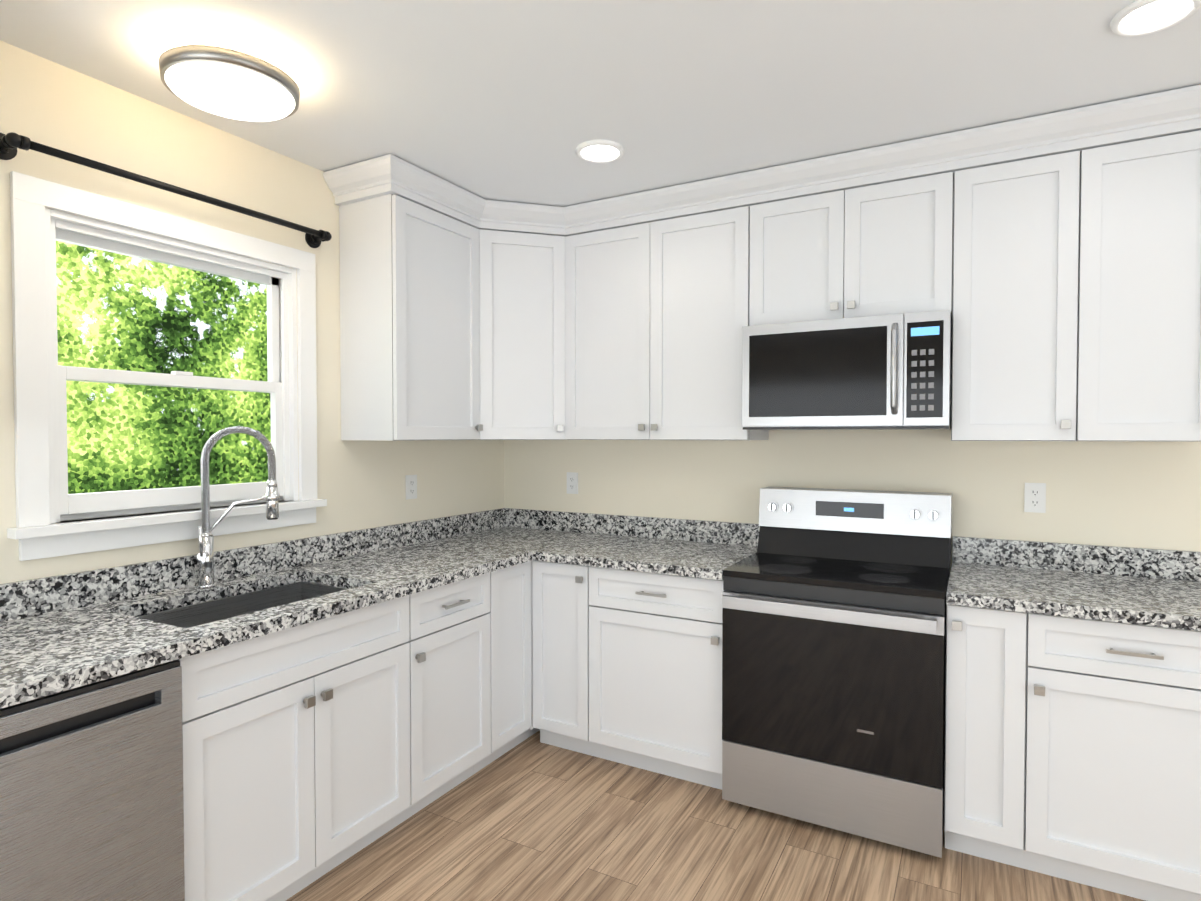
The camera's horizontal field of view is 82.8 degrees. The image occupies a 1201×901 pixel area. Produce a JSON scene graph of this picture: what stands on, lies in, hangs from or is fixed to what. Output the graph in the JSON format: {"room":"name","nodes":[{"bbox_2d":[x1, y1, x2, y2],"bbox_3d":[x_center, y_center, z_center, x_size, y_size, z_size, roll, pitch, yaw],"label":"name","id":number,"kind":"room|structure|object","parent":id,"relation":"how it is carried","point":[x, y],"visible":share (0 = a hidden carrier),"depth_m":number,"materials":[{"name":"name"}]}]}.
{"room":"kitchen","nodes":[
{"label":"kitchen","id":0,"kind":"room"},
{"bbox_2d":[0,40,503,583],"bbox_3d":[-1.961,0.136,1.480,0.120,2.520,5.600,1,1,29],"label":"wall","id":1,"kind":"structure","parent":0,"point":[64,108],"depth_m":2.41,"materials":[{"name":"beige paint"}]},
{"bbox_2d":[0,132,331,247],"bbox_3d":[-1.369,-0.849,2.297,0.103,0.072,1.082,1,1,29],"label":"curtain rod","id":2,"kind":"object","parent":1,"relation":"attached to","point":[11,143],"visible":1,"depth_m":2.11,"materials":[{"name":"black metal"}]},
{"bbox_2d":[7,171,326,560],"bbox_3d":[-1.438,-0.242,2.360,0.165,1.090,1.030,1,1,29],"label":"window","id":3,"kind":"structure","parent":1,"relation":"in","point":[45,501],"depth_m":2.19,"materials":[{"name":"white wood"}]},
{"bbox_2d":[405,475,416,499],"bbox_3d":[-0.904,0.175,3.256,0.009,0.115,0.070,1,1,29],"label":"electrical outlet","id":4,"kind":"object","parent":1,"relation":"attached to","point":[411,485],"visible":1,"depth_m":3.25,"materials":[{"name":"white plastic"}]},
{"bbox_2d":[339,194,482,440],"bbox_3d":[-0.822,-0.541,3.034,0.351,0.990,0.533,1,1,29],"label":"upper cabinet","id":5,"kind":"object","parent":1,"relation":"attached to","point":[409,320],"visible":1,"depth_m":2.85,"materials":[{"name":"white wood"}]},
{"bbox_2d":[323,85,1200,236],"bbox_3d":[-0.001,-1.065,1.641,3.126,0.114,3.372,1,1,29],"label":"crown molding","id":6,"kind":"structure","parent":1,"relation":"attached to","point":[1165,113],"depth_m":2.68,"materials":[{"name":"white wood"}]},
{"bbox_2d":[0,0,1200,206],"bbox_3d":[0.366,-1.107,0.165,5.440,0.020,5.840,1,1,29],"label":"ceiling","id":7,"kind":"structure","parent":0,"point":[517,101],"depth_m":2.04,"materials":[{"name":"white paint"}]},
{"bbox_2d":[158,35,299,121],"bbox_3d":[-1.079,-1.074,1.995,0.364,0.119,0.364,1,1,29],"label":"flush ceiling light","id":8,"kind":"object","parent":7,"relation":"attached to","point":[229,78],"visible":1,"depth_m":1.90,"materials":[{"name":"white glass"}]},
{"bbox_2d":[575,139,624,162],"bbox_3d":[-0.002,-1.142,2.598,0.188,0.024,0.188,1,1,29],"label":"recessed light","id":9,"kind":"object","parent":7,"relation":"in","point":[599,151],"visible":0.98,"depth_m":2.59,"materials":[{"name":"white plastic"}]},
{"bbox_2d":[1110,0,1200,36],"bbox_3d":[1.426,-1.125,1.750,0.188,0.024,0.188,1,1,29],"label":"recessed light","id":10,"kind":"object","parent":7,"relation":"in","point":[1140,18],"visible":1,"depth_m":1.76,"materials":[{"name":"white plastic"}]},
{"bbox_2d":[286,730,1144,900],"bbox_3d":[0.366,1.443,0.218,5.440,0.040,5.840,1,1,29],"label":"floor","id":11,"kind":"structure","parent":0,"point":[532,818],"depth_m":2.32,"materials":[{"name":"beige wood"}]},
{"bbox_2d":[0,660,184,900],"bbox_3d":[-1.469,0.959,1.561,0.619,0.864,0.662,1,1,29],"label":"dishwasher","id":12,"kind":"object","parent":11,"relation":"on","point":[91,795],"visible":0.88,"depth_m":1.53,"materials":[{"name":"silver metal"}]},
{"bbox_2d":[177,595,410,900],"bbox_3d":[-1.126,0.944,2.211,0.646,0.875,0.799,1,1,29],"label":"base cabinet","id":13,"kind":"object","parent":11,"relation":"on","point":[296,759],"visible":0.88,"depth_m":2.01,"materials":[{"name":"white wood"}]},
{"bbox_2d":[392,572,490,828],"bbox_3d":[-0.822,0.932,2.760,0.646,0.875,0.457,1,1,29],"label":"base cabinet","id":14,"kind":"object","parent":11,"relation":"on","point":[450,693],"visible":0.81,"depth_m":2.60,"materials":[{"name":"white wood"}]},
{"bbox_2d":[473,560,598,774],"bbox_3d":[-0.374,0.921,3.294,0.912,0.875,0.912,1,1,29],"label":"base cabinet","id":15,"kind":"object","parent":11,"relation":"on","point":[539,631],"visible":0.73,"depth_m":3.00,"materials":[{"name":"white wood"}]},
{"bbox_2d":[0,508,583,708],"bbox_3d":[-1.084,0.539,2.264,0.660,0.352,3.388,1,1,29],"label":"countertop","id":16,"kind":"structure","parent":15,"relation":"on","point":[61,633],"depth_m":2.21,"materials":[{"name":"stone"}]},
{"bbox_2d":[196,426,279,587],"bbox_3d":[-1.251,0.189,2.331,0.211,0.547,0.213,1,1,29],"label":"faucet","id":17,"kind":"object","parent":16,"relation":"on","point":[205,555],"visible":1,"depth_m":2.31,"materials":[{"name":"silver metal"}]},
{"bbox_2d":[536,513,760,579],"bbox_3d":[0.245,0.416,3.093,0.861,0.141,0.646,1,1,29],"label":"countertop","id":18,"kind":"structure","parent":15,"relation":"on","point":[669,546],"depth_m":3.20,"materials":[{"name":"stone"}]},
{"bbox_2d":[589,566,724,789],"bbox_3d":[0.356,0.927,3.042,0.610,0.875,0.646,1,1,29],"label":"base cabinet","id":19,"kind":"object","parent":11,"relation":"on","point":[655,672],"visible":0.75,"depth_m":2.79,"materials":[{"name":"white wood"}]},
{"bbox_2d":[722,487,951,857],"bbox_3d":[0.936,0.774,2.670,0.758,1.195,0.710,1,1,29],"label":"range","id":20,"kind":"object","parent":11,"relation":"on","point":[833,652],"visible":1,"depth_m":2.45,"materials":[{"name":"silver metal"}]},
{"bbox_2d":[944,604,1026,867],"bbox_3d":[1.390,0.939,2.470,0.229,0.875,0.646,1,1,29],"label":"base cabinet","id":21,"kind":"object","parent":11,"relation":"on","point":[985,733],"visible":0.83,"depth_m":2.22,"materials":[{"name":"white wood"}]},
{"bbox_2d":[1022,613,1200,900],"bbox_3d":[1.724,0.942,2.285,0.533,0.875,0.646,1,1,29],"label":"base cabinet","id":22,"kind":"object","parent":11,"relation":"on","point":[1113,762],"visible":0.9,"depth_m":2.06,"materials":[{"name":"white wood"}]},
{"bbox_2d":[946,536,1200,630],"bbox_3d":[1.632,0.432,2.326,0.781,0.141,0.646,1,1,29],"label":"countertop","id":23,"kind":"structure","parent":22,"relation":"on","point":[1128,585],"depth_m":2.40,"materials":[{"name":"stone"}]},
{"bbox_2d":[504,430,1200,571],"bbox_3d":[1.751,0.111,2.693,5.440,2.520,0.120,1,1,29],"label":"wall","id":24,"kind":"structure","parent":0,"point":[1131,494],"depth_m":2.88,"materials":[{"name":"beige paint"}]},
{"bbox_2d":[477,229,566,439],"bbox_3d":[-0.428,-0.550,3.465,0.622,0.990,0.613,1,1,29],"label":"upper cabinet","id":25,"kind":"object","parent":24,"relation":"attached to","point":[522,336],"visible":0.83,"depth_m":3.25,"materials":[{"name":"white wood"}]},
{"bbox_2d":[567,472,577,493],"bbox_3d":[-0.153,0.176,3.674,0.070,0.115,0.009,1,1,29],"label":"electrical outlet","id":26,"kind":"object","parent":24,"relation":"attached to","point":[572,482],"visible":1,"depth_m":3.67,"materials":[{"name":"white plastic"}]},
{"bbox_2d":[565,206,768,439],"bbox_3d":[0.295,-0.545,3.214,0.914,0.990,0.351,1,1,29],"label":"upper cabinet","id":27,"kind":"object","parent":24,"relation":"attached to","point":[656,316],"visible":0.96,"depth_m":3.07,"materials":[{"name":"white wood"}]},
{"bbox_2d":[749,172,953,325],"bbox_3d":[1.028,-0.771,2.804,0.762,0.520,0.351,1,1,29],"label":"upper cabinet","id":28,"kind":"object","parent":24,"relation":"attached to","point":[879,249],"visible":0.9,"depth_m":2.65,"materials":[{"name":"white wood"}]},
{"bbox_2d":[742,310,951,429],"bbox_3d":[0.998,-0.295,2.759,0.754,0.420,0.468,1,1,29],"label":"over-the-range microwave","id":29,"kind":"object","parent":28,"relation":"attached to","point":[888,372],"visible":1,"depth_m":2.58,"materials":[{"name":"silver metal"}]},
{"bbox_2d":[951,151,1079,440],"bbox_3d":[1.528,-0.531,2.532,0.381,0.990,0.351,1,1,29],"label":"upper cabinet","id":30,"kind":"object","parent":24,"relation":"attached to","point":[1015,292],"visible":0.98,"depth_m":2.41,"materials":[{"name":"white wood"}]},
{"bbox_2d":[1024,483,1045,512],"bbox_3d":[1.693,0.184,2.652,0.070,0.115,0.009,1,1,29],"label":"electrical outlet","id":31,"kind":"object","parent":24,"relation":"attached to","point":[1035,497],"visible":1,"depth_m":2.65,"materials":[{"name":"white plastic"}]},
{"bbox_2d":[1076,130,1200,441],"bbox_3d":[1.861,-0.527,2.347,0.381,0.990,0.351,1,1,29],"label":"upper cabinet","id":32,"kind":"object","parent":24,"relation":"attached to","point":[1139,327],"visible":0.94,"depth_m":2.24,"materials":[{"name":"white wood"}]},
{"label":"outside","id":33,"kind":"structure","parent":0,"visible":0},
{"bbox_2d":[56,241,270,493],"bbox_3d":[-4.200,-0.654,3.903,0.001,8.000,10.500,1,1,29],"label":"trees","id":34,"kind":"object","parent":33,"point":[115,311],"depth_m":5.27,"materials":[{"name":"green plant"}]}
]}

